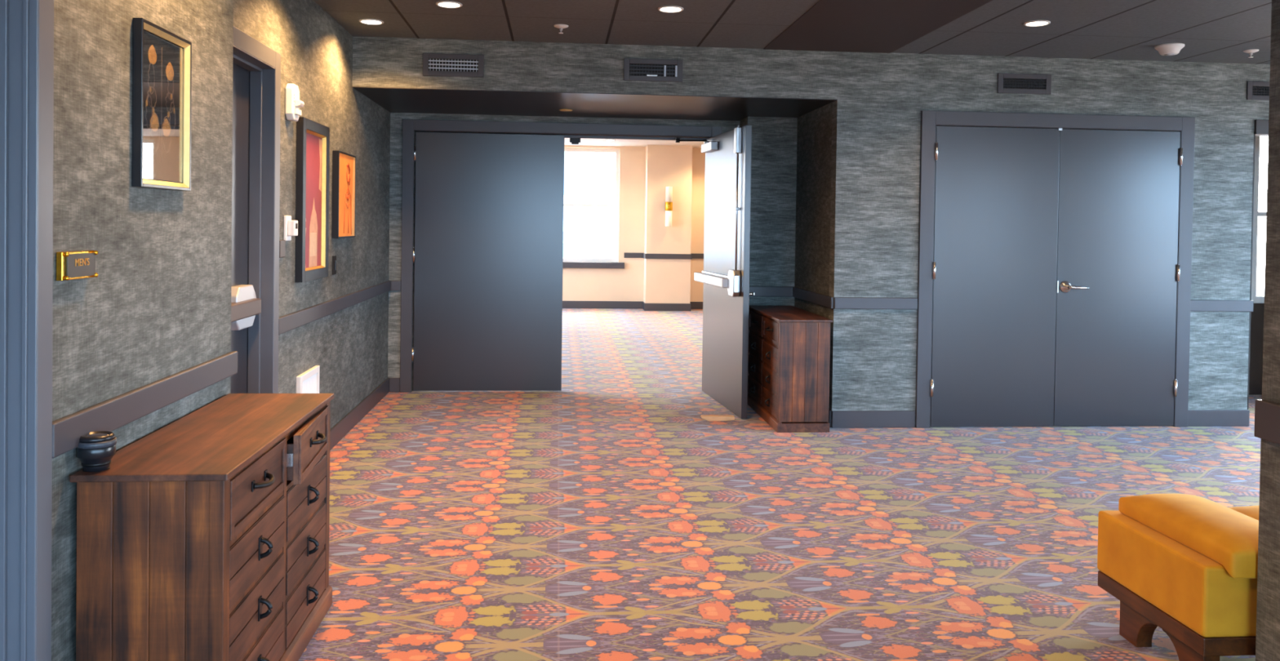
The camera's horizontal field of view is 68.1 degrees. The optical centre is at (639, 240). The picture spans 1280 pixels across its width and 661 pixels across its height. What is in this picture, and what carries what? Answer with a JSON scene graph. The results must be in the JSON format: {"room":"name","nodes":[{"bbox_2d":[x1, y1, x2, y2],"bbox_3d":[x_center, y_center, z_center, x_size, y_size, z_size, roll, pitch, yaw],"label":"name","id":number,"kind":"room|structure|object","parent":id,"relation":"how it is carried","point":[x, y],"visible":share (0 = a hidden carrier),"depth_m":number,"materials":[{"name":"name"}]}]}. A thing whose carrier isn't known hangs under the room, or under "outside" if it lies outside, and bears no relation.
{"room":"hotel lobby","nodes":[
{"label":"hotel lobby","id":0,"kind":"room"},
{"bbox_2d":[51,0,233,660],"bbox_3d":[-1.320,0.073,-0.372,0.308,2.640,7.682,1,1,-5],"label":"wall","id":1,"kind":"structure","parent":0,"point":[157,306],"depth_m":2.60,"materials":[{"name":"grey paint"}]},
{"bbox_2d":[0,0,53,660],"bbox_3d":[-1.431,0.254,1.625,0.218,2.211,1.162,1,1,-5],"label":"trim","id":2,"kind":"structure","parent":1,"relation":"attached to","point":[26,26],"depth_m":2.14,"materials":[{"name":"paint"}]},
{"bbox_2d":[56,250,98,280],"bbox_3d":[-1.385,0.061,2.333,0.025,0.069,0.157,1,1,-5],"label":"door sign","id":3,"kind":"object","parent":1,"relation":"attached to","point":[76,264],"visible":1,"depth_m":2.31,"materials":[{"name":"gold metal"}]},
{"bbox_2d":[52,351,237,458],"bbox_3d":[-1.439,0.460,2.856,0.020,0.082,1.280,1,1,-5],"label":"trim","id":4,"kind":"structure","parent":1,"relation":"attached to","point":[111,415],"depth_m":2.66,"materials":[{"name":"grey paint"}]},
{"bbox_2d":[132,17,191,191],"bbox_3d":[-1.421,-0.389,2.824,0.026,0.472,0.358,1,1,-5],"label":"picture","id":5,"kind":"object","parent":1,"relation":"attached to","point":[159,66],"visible":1,"depth_m":2.81,"materials":[{"name":"black paint"}]},
{"bbox_2d":[142,31,182,182],"bbox_3d":[-1.428,-0.390,2.824,0.005,0.416,0.302,1,1,-5],"label":"artwork","id":6,"kind":"object","parent":5,"relation":"attached to","point":[162,60],"depth_m":2.83,"materials":[{"name":"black paper"}]},
{"bbox_2d":[233,0,390,430],"bbox_3d":[-1.957,-0.033,5.638,0.160,2.640,4.570,1,1,-5],"label":"wall","id":7,"kind":"structure","parent":0,"point":[349,345],"depth_m":5.85,"materials":[{"name":"grey paint"}]},
{"bbox_2d":[230,62,261,393],"bbox_3d":[-1.824,0.245,4.114,0.138,2.120,0.895,1,1,-5],"label":"door","id":8,"kind":"structure","parent":7,"relation":"in","point":[245,305],"depth_m":4.41,"materials":[{"name":"paint"}]},
{"bbox_2d":[232,26,280,393],"bbox_3d":[-1.794,0.205,4.116,0.130,2.217,1.075,1,1,-5],"label":"trim","id":9,"kind":"structure","parent":7,"relation":"attached to","point":[263,63],"depth_m":4.56,"materials":[{"name":"paint"}]},
{"bbox_2d":[279,240,284,257],"bbox_3d":[-1.794,0.042,4.740,0.012,0.087,0.090,1,1,-5],"label":"switch plate","id":10,"kind":"object","parent":7,"relation":"attached to","point":[282,242],"visible":0.76,"depth_m":4.73,"materials":[{"name":"white plastic"}]},
{"bbox_2d":[283,215,297,240],"bbox_3d":[-1.782,-0.062,4.837,0.051,0.128,0.095,1,1,-5],"label":"wall thermostat","id":11,"kind":"object","parent":7,"relation":"attached to","point":[291,227],"visible":1,"depth_m":4.81,"materials":[{"name":"white plastic"}]},
{"bbox_2d":[284,83,304,121],"bbox_3d":[-1.764,-0.705,4.850,0.072,0.185,0.130,1,1,-5],"label":"fire alarm","id":12,"kind":"object","parent":7,"relation":"attached to","point":[293,104],"visible":1,"depth_m":4.80,"materials":[{"name":"white plastic"}]},
{"bbox_2d":[294,108,301,115],"bbox_3d":[-1.753,-0.658,4.855,0.016,0.030,0.075,1,1,-5],"label":"light","id":13,"kind":"object","parent":12,"relation":"attached to","point":[297,111],"depth_m":4.83,"materials":[{"name":"white plastic"}]},
{"bbox_2d":[296,365,319,393],"bbox_3d":[-1.844,0.885,5.260,0.024,0.320,0.405,1,1,-5],"label":"air vent","id":14,"kind":"object","parent":7,"relation":"in","point":[308,382],"visible":0.48,"depth_m":5.26,"materials":[{"name":"white plastic"}]},
{"bbox_2d":[295,116,329,282],"bbox_3d":[-1.825,-0.220,5.289,0.037,0.876,0.572,1,1,-5],"label":"picture","id":15,"kind":"object","parent":7,"relation":"attached to","point":[313,138],"visible":0.97,"depth_m":5.28,"materials":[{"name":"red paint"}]},
{"bbox_2d":[305,132,322,268],"bbox_3d":[-1.836,-0.220,5.288,0.009,0.752,0.448,1,1,-5],"label":"artwork","id":16,"kind":"object","parent":15,"relation":"attached to","point":[313,219],"depth_m":5.33,"materials":[{"name":"red paper"}]},
{"bbox_2d":[332,255,336,275],"bbox_3d":[-1.892,0.154,5.868,0.014,0.116,0.080,1,1,-5],"label":"light switch","id":17,"kind":"object","parent":7,"relation":"attached to","point":[334,258],"visible":1,"depth_m":5.85,"materials":[{"name":"black paint"}]},
{"bbox_2d":[278,280,400,334],"bbox_3d":[-1.883,0.400,6.229,0.101,0.082,3.140,1,1,-5],"label":"trim","id":18,"kind":"structure","parent":7,"relation":"attached to","point":[290,322],"depth_m":5.73,"materials":[{"name":"grey paint"}]},
{"bbox_2d":[331,150,355,238],"bbox_3d":[-1.887,-0.286,6.049,0.041,0.538,0.495,1,1,-5],"label":"picture","id":19,"kind":"object","parent":7,"relation":"attached to","point":[344,164],"visible":1,"depth_m":5.96,"materials":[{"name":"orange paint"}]},
{"bbox_2d":[338,152,355,236],"bbox_3d":[-1.886,-0.286,6.049,0.038,0.520,0.477,1,1,-5],"label":"artwork","id":20,"kind":"object","parent":19,"relation":"attached to","point":[346,161],"depth_m":6.05,"materials":[{"name":"orange paper"}]},
{"bbox_2d":[329,377,399,450],"bbox_3d":[-1.894,1.218,6.243,0.101,0.120,3.140,1,1,-5],"label":"baseboard","id":21,"kind":"structure","parent":7,"relation":"attached to","point":[342,428],"depth_m":6.70,"materials":[{"name":"grey paint"}]},
{"bbox_2d":[387,112,797,391],"bbox_3d":[-0.349,0.124,7.837,3.426,2.300,0.470,1,1,-5],"label":"wall","id":22,"kind":"structure","parent":0,"point":[774,140],"depth_m":7.73,"materials":[{"name":"grey paint"}]},
{"bbox_2d":[411,132,564,391],"bbox_3d":[-1.262,0.184,7.870,1.238,2.138,0.067,1,1,-5],"label":"door","id":23,"kind":"structure","parent":22,"relation":"in","point":[488,249],"depth_m":7.86,"materials":[{"name":"paint"}]},
{"bbox_2d":[400,119,722,392],"bbox_3d":[-0.648,0.145,7.965,2.646,2.246,0.165,1,1,-5],"label":"trim","id":24,"kind":"structure","parent":22,"relation":"attached to","point":[575,131],"depth_m":7.79,"materials":[{"name":"grey paint"}]},
{"bbox_2d":[559,109,572,111],"bbox_3d":[-0.581,-1.018,7.411,0.104,0.006,0.104,1,1,-5],"label":"cover plate","id":25,"kind":"object","parent":22,"relation":"attached to","point":[566,110],"visible":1,"depth_m":7.40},
{"bbox_2d":[352,86,837,120],"bbox_3d":[-0.337,-1.021,7.227,3.416,0.010,1.509,1,1,-5],"label":"soffit","id":26,"kind":"object","parent":22,"relation":"attached to","point":[393,100],"depth_m":7.04,"materials":[{"name":"black paint"}]},
{"bbox_2d":[674,124,754,418],"bbox_3d":[0.569,0.213,7.424,0.333,2.142,1.195,1,1,-13],"label":"door","id":27,"kind":"structure","parent":22,"relation":"in","point":[725,276],"depth_m":7.27,"materials":[{"name":"metal"}]},
{"bbox_2d":[562,145,705,302],"bbox_3d":[-0.771,-0.222,15.961,11.200,2.720,0.300,1,1,-5],"label":"wall","id":28,"kind":"structure","parent":0,"point":[626,284],"depth_m":15.86,"materials":[{"name":"beige paint"}]},
{"bbox_2d":[562,147,624,268],"bbox_3d":[-0.995,-0.541,15.846,1.485,2.005,0.240,1,1,-5],"label":"window","id":29,"kind":"structure","parent":28,"relation":"in","point":[573,263],"depth_m":15.90,"materials":[{"name":"white plastic"}]},
{"bbox_2d":[562,301,702,311],"bbox_3d":[-0.760,1.081,15.641,11.000,0.125,0.385,1,1,-5],"label":"baseboard","id":30,"kind":"structure","parent":28,"relation":"attached to","point":[566,304],"depth_m":15.80,"materials":[{"name":"grey paint"}]},
{"bbox_2d":[623,253,703,259],"bbox_3d":[1.220,0.271,15.795,2.950,0.085,0.390,1,1,-5],"label":"trim","id":31,"kind":"structure","parent":28,"relation":"attached to","point":[675,256],"depth_m":15.56,"materials":[{"name":"grey paint"}]},
{"bbox_2d":[643,145,692,303],"bbox_3d":[0.458,-0.201,15.731,0.740,2.720,0.370,1,1,-5],"label":"wall pier","id":32,"kind":"object","parent":28,"relation":"attached to","point":[665,281],"visible":0.86,"depth_m":15.55,"materials":[{"name":"beige paint"}]},
{"bbox_2d":[665,186,672,226],"bbox_3d":[0.470,-0.552,15.471,0.124,0.650,0.136,1,1,-5],"label":"wall sconce","id":33,"kind":"object","parent":32,"relation":"attached to","point":[668,191],"visible":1,"depth_m":15.42,"materials":[{"name":"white glass"}]},
{"bbox_2d":[564,137,703,147],"bbox_3d":[-0.419,-1.565,12.078,11.200,0.100,8.050,1,1,-5],"label":"ceiling","id":34,"kind":"structure","parent":0,"point":[597,142],"depth_m":15.14,"materials":[{"name":"white paint"}]},
{"bbox_2d":[298,308,1262,660],"bbox_3d":[1.475,1.391,5.973,14.000,0.120,20.800,1,1,-5],"label":"floor","id":35,"kind":"structure","parent":0,"point":[599,517],"depth_m":4.45,"materials":[{"name":"carpet"}]},
{"bbox_2d":[69,393,333,660],"bbox_3d":[-1.239,0.954,2.893,0.416,0.775,1.124,1,1,-5],"label":"dresser","id":36,"kind":"object","parent":35,"relation":"on","point":[204,537],"visible":1,"depth_m":2.42,"materials":[{"name":"brown wood"}]},
{"bbox_2d":[76,431,116,472],"bbox_3d":[-1.362,0.529,2.372,0.089,0.088,0.089,1,1,-5],"label":"jar","id":37,"kind":"object","parent":36,"relation":"on","point":[95,451],"visible":0.96,"depth_m":2.34,"materials":[{"name":"black ceramic"}]},
{"bbox_2d":[700,415,734,421],"bbox_3d":[0.562,1.286,6.857,0.240,0.034,0.050,1,1,-5],"label":"wedge","id":38,"kind":"object","parent":35,"relation":"on","point":[708,418],"visible":1,"depth_m":6.83,"materials":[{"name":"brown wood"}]},
{"bbox_2d":[747,305,832,432],"bbox_3d":[1.068,0.920,7.034,0.397,0.775,1.124,1,1,-5],"label":"dresser","id":39,"kind":"object","parent":35,"relation":"on","point":[788,356],"visible":1,"depth_m":6.50,"materials":[{"name":"brown wood"}]},
{"bbox_2d":[1097,505,1258,660],"bbox_3d":[2.216,1.151,3.162,1.113,0.470,0.570,1,1,-5],"label":"bench","id":40,"kind":"object","parent":35,"relation":"on","point":[1207,614],"visible":0.72,"depth_m":2.98,"materials":[{"name":"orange fabric"}]},
{"bbox_2d":[1118,493,1258,578],"bbox_3d":[1.867,0.941,3.089,0.295,0.114,0.578,1,1,-5],"label":"seat cushion","id":41,"kind":"object","parent":40,"relation":"on","point":[1228,537],"visible":0.92,"depth_m":3.01,"materials":[{"name":"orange fabric"}]},
{"bbox_2d":[313,0,1271,64],"bbox_3d":[2.613,-1.269,1.312,9.800,0.100,11.010,1,1,-5],"label":"ceiling","id":42,"kind":"structure","parent":0,"point":[1211,31],"depth_m":5.76,"materials":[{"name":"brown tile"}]},
{"bbox_2d":[359,18,383,25],"bbox_3d":[-1.658,-1.348,5.842,0.148,0.008,0.148,1,1,-5],"label":"recessed light","id":43,"kind":"object","parent":42,"relation":"in","point":[367,21],"visible":1,"depth_m":5.83,"materials":[{"name":"white plastic"}]},
{"bbox_2d":[361,20,381,23],"bbox_3d":[-1.658,-1.350,5.842,0.119,0.004,0.119,0,1,-44],"label":"diffuser","id":44,"kind":"object","parent":43,"relation":"attached to","point":[362,21],"depth_m":5.84,"materials":[{"name":"white plastic"}]},
{"bbox_2d":[435,0,462,8],"bbox_3d":[-1.079,-1.332,5.350,0.148,0.008,0.148,1,1,-5],"label":"recessed light","id":45,"kind":"object","parent":42,"relation":"in","point":[447,4],"visible":1,"depth_m":5.34,"materials":[{"name":"white plastic"}]},
{"bbox_2d":[438,2,459,7],"bbox_3d":[-1.079,-1.333,5.350,0.119,0.004,0.119,0,1,-22],"label":"diffuser","id":46,"kind":"object","parent":45,"relation":"attached to","point":[440,4],"depth_m":5.35,"materials":[{"name":"white plastic"}]},
{"bbox_2d":[553,24,568,33],"bbox_3d":[-0.491,-1.313,5.893,0.092,0.047,0.092,1,1,-5],"label":"sprinkler","id":47,"kind":"object","parent":42,"relation":"attached to","point":[560,27],"visible":1,"depth_m":5.87,"materials":[{"name":"white metal"}]},
{"bbox_2d":[657,5,684,13],"bbox_3d":[0.175,-1.315,5.387,0.148,0.008,0.148,1,1,-5],"label":"recessed light","id":48,"kind":"object","parent":42,"relation":"in","point":[670,9],"visible":1,"depth_m":5.38,"materials":[{"name":"white plastic"}]},
{"bbox_2d":[660,7,680,11],"bbox_3d":[0.175,-1.316,5.387,0.119,0.004,0.119,0,1,-22],"label":"diffuser","id":49,"kind":"object","parent":48,"relation":"attached to","point":[662,9],"depth_m":5.39,"materials":[{"name":"white plastic"}]},
{"bbox_2d":[763,0,992,53],"bbox_3d":[1.762,-1.233,1.277,0.902,0.014,10.685,1,1,-5],"label":"ceiling panel","id":50,"kind":"object","parent":42,"relation":"attached to","point":[873,26],"depth_m":5.70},
{"bbox_2d":[1023,20,1050,26],"bbox_3d":[2.358,-1.288,5.621,0.148,0.008,0.148,1,1,-5],"label":"recessed light","id":51,"kind":"object","parent":42,"relation":"in","point":[1034,23],"visible":1,"depth_m":5.61,"materials":[{"name":"white plastic"}]},
{"bbox_2d":[1026,22,1047,25],"bbox_3d":[2.358,-1.289,5.621,0.119,0.004,0.119,1,1,1],"label":"diffuser","id":52,"kind":"object","parent":51,"relation":"attached to","point":[1027,23],"depth_m":5.62,"materials":[{"name":"white plastic"}]},
{"bbox_2d":[1154,43,1184,55],"bbox_3d":[3.493,-1.254,6.246,0.176,0.062,0.176,1,1,-5],"label":"smoke detector","id":53,"kind":"object","parent":42,"relation":"attached to","point":[1166,49],"visible":1,"depth_m":6.20,"materials":[{"name":"white plastic"}]},
{"bbox_2d":[1243,48,1258,57],"bbox_3d":[4.114,-1.255,6.375,0.092,0.047,0.092,1,1,-5],"label":"sprinkler","id":54,"kind":"object","parent":42,"relation":"attached to","point":[1251,51],"visible":1,"depth_m":6.36,"materials":[{"name":"white metal"}]},
{"bbox_2d":[352,36,1270,427],"bbox_3d":[2.483,0.012,6.789,8.886,2.640,0.120,1,1,-5],"label":"wall","id":55,"kind":"structure","parent":0,"point":[881,97],"depth_m":6.67,"materials":[{"name":"grey paint"}]},
{"bbox_2d":[422,53,484,77],"bbox_3d":[-1.258,-1.180,6.379,0.405,0.150,0.014,1,1,-5],"label":"air vent","id":56,"kind":"object","parent":55,"relation":"in","point":[433,64],"visible":1,"depth_m":6.38,"materials":[{"name":"grey metal"}]},
{"bbox_2d":[623,57,682,82],"bbox_3d":[0.091,-1.168,6.495,0.405,0.150,0.014,1,1,-5],"label":"air vent","id":57,"kind":"object","parent":55,"relation":"in","point":[634,69],"visible":1,"depth_m":6.49,"materials":[{"name":"grey metal"}]},
{"bbox_2d":[929,125,1062,426],"bbox_3d":[2.522,0.261,6.730,0.932,2.129,0.065,1,1,-5],"label":"door","id":58,"kind":"structure","parent":55,"relation":"in","point":[994,264],"depth_m":6.72,"materials":[{"name":"metal"}]},
{"bbox_2d":[997,73,1051,94],"bbox_3d":[2.730,-1.112,6.723,0.392,0.140,0.014,1,1,-5],"label":"air vent","id":59,"kind":"object","parent":55,"relation":"in","point":[1013,83],"visible":1,"depth_m":6.72,"materials":[{"name":"grey metal"}]},
{"bbox_2d":[831,409,1249,428],"bbox_3d":[3.924,1.291,6.868,5.170,0.120,0.014,1,1,-5],"label":"baseboard","id":60,"kind":"structure","parent":55,"relation":"attached to","point":[1196,418],"depth_m":6.68,"materials":[{"name":"grey paint"}]},
{"bbox_2d":[834,297,1253,311],"bbox_3d":[2.912,0.459,6.763,3.115,0.082,0.020,1,1,-5],"label":"trim","id":61,"kind":"structure","parent":55,"relation":"attached to","point":[840,303],"depth_m":6.66,"materials":[{"name":"grey paint"}]},
{"bbox_2d":[915,110,1195,427],"bbox_3d":[2.970,0.218,6.813,2.026,2.240,0.122,1,1,-5],"label":"trim","id":62,"kind":"structure","parent":55,"relation":"attached to","point":[930,119],"depth_m":6.73,"materials":[{"name":"grey paint"}]},
{"bbox_2d":[1053,128,1182,426],"bbox_3d":[3.435,0.274,6.785,0.917,2.126,0.112,1,1,-5],"label":"door","id":63,"kind":"structure","parent":55,"relation":"in","point":[1118,272],"depth_m":6.79,"materials":[{"name":"metal"}]},
{"bbox_2d":[1247,120,1268,409],"bbox_3d":[4.919,0.245,6.998,0.948,2.235,0.148,1,1,-5],"label":"trim","id":64,"kind":"structure","parent":55,"relation":"attached to","point":[1261,126],"depth_m":6.89,"materials":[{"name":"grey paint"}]},
{"bbox_2d":[1246,80,1269,100],"bbox_3d":[4.600,-1.085,6.885,0.392,0.135,0.014,1,1,-5],"label":"air vent","id":65,"kind":"object","parent":55,"relation":"in","point":[1255,91],"visible":0.8,"depth_m":6.87,"materials":[{"name":"grey metal"}]},
{"bbox_2d":[794,102,832,318],"bbox_3d":[1.365,0.158,7.252,0.110,2.300,0.990,1,1,-5],"label":"wall","id":66,"kind":"structure","parent":0,"point":[814,138],"depth_m":7.19,"materials":[{"name":"grey paint"}]},
{"bbox_2d":[749,286,833,308],"bbox_3d":[1.107,0.427,7.175,0.410,0.082,1.110,1,1,-5],"label":"trim","id":67,"kind":"structure","parent":66,"relation":"attached to","point":[819,299],"depth_m":7.66,"materials":[{"name":"grey paint"}]},
{"bbox_2d":[828,408,831,427],"bbox_3d":[1.095,1.246,7.193,0.410,0.120,1.100,1,1,-5],"label":"baseboard","id":68,"kind":"structure","parent":66,"relation":"attached to","point":[829,411],"depth_m":6.66,"materials":[{"name":"grey paint"}]},
{"bbox_2d":[1248,138,1264,395],"bbox_3d":[5.605,0.040,7.750,2.700,2.640,1.260,1,1,-5],"label":"wall","id":69,"kind":"structure","parent":0,"point":[1256,339],"depth_m":8.26,"materials":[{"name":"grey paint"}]},
{"bbox_2d":[1251,136,1266,303],"bbox_3d":[5.819,-0.226,8.336,0.980,1.560,0.080,1,1,-5],"label":"window","id":70,"kind":"structure","parent":69,"relation":"in","point":[1256,299],"depth_m":8.26,"materials":[{"name":"white glass"}]},
{"bbox_2d":[1255,0,1279,660],"bbox_3d":[2.053,0.080,2.135,0.340,2.640,1.300,1,1,-5],"label":"wall pier","id":71,"kind":"object","parent":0,"point":[1268,606],"depth_m":2.74,"materials":[{"name":"grey paint"}]},
{"bbox_2d":[1253,400,1279,444],"bbox_3d":[1.864,0.531,2.124,0.027,0.110,1.295,1,1,-5],"label":"trim","id":72,"kind":"structure","parent":71,"relation":"attached to","point":[1267,413],"depth_m":2.72,"materials":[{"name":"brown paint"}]},
{"label":"outside","id":73,"kind":"structure","parent":0,"visible":0},
{"bbox_2d":[563,151,615,258],"bbox_3d":[-5.263,-2.114,27.598,12.200,12.000,4.040,1,1,-5],"label":"sky","id":74,"kind":"structure","parent":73,"point":[589,178],"depth_m":25.97,"materials":[{"name":"white"}]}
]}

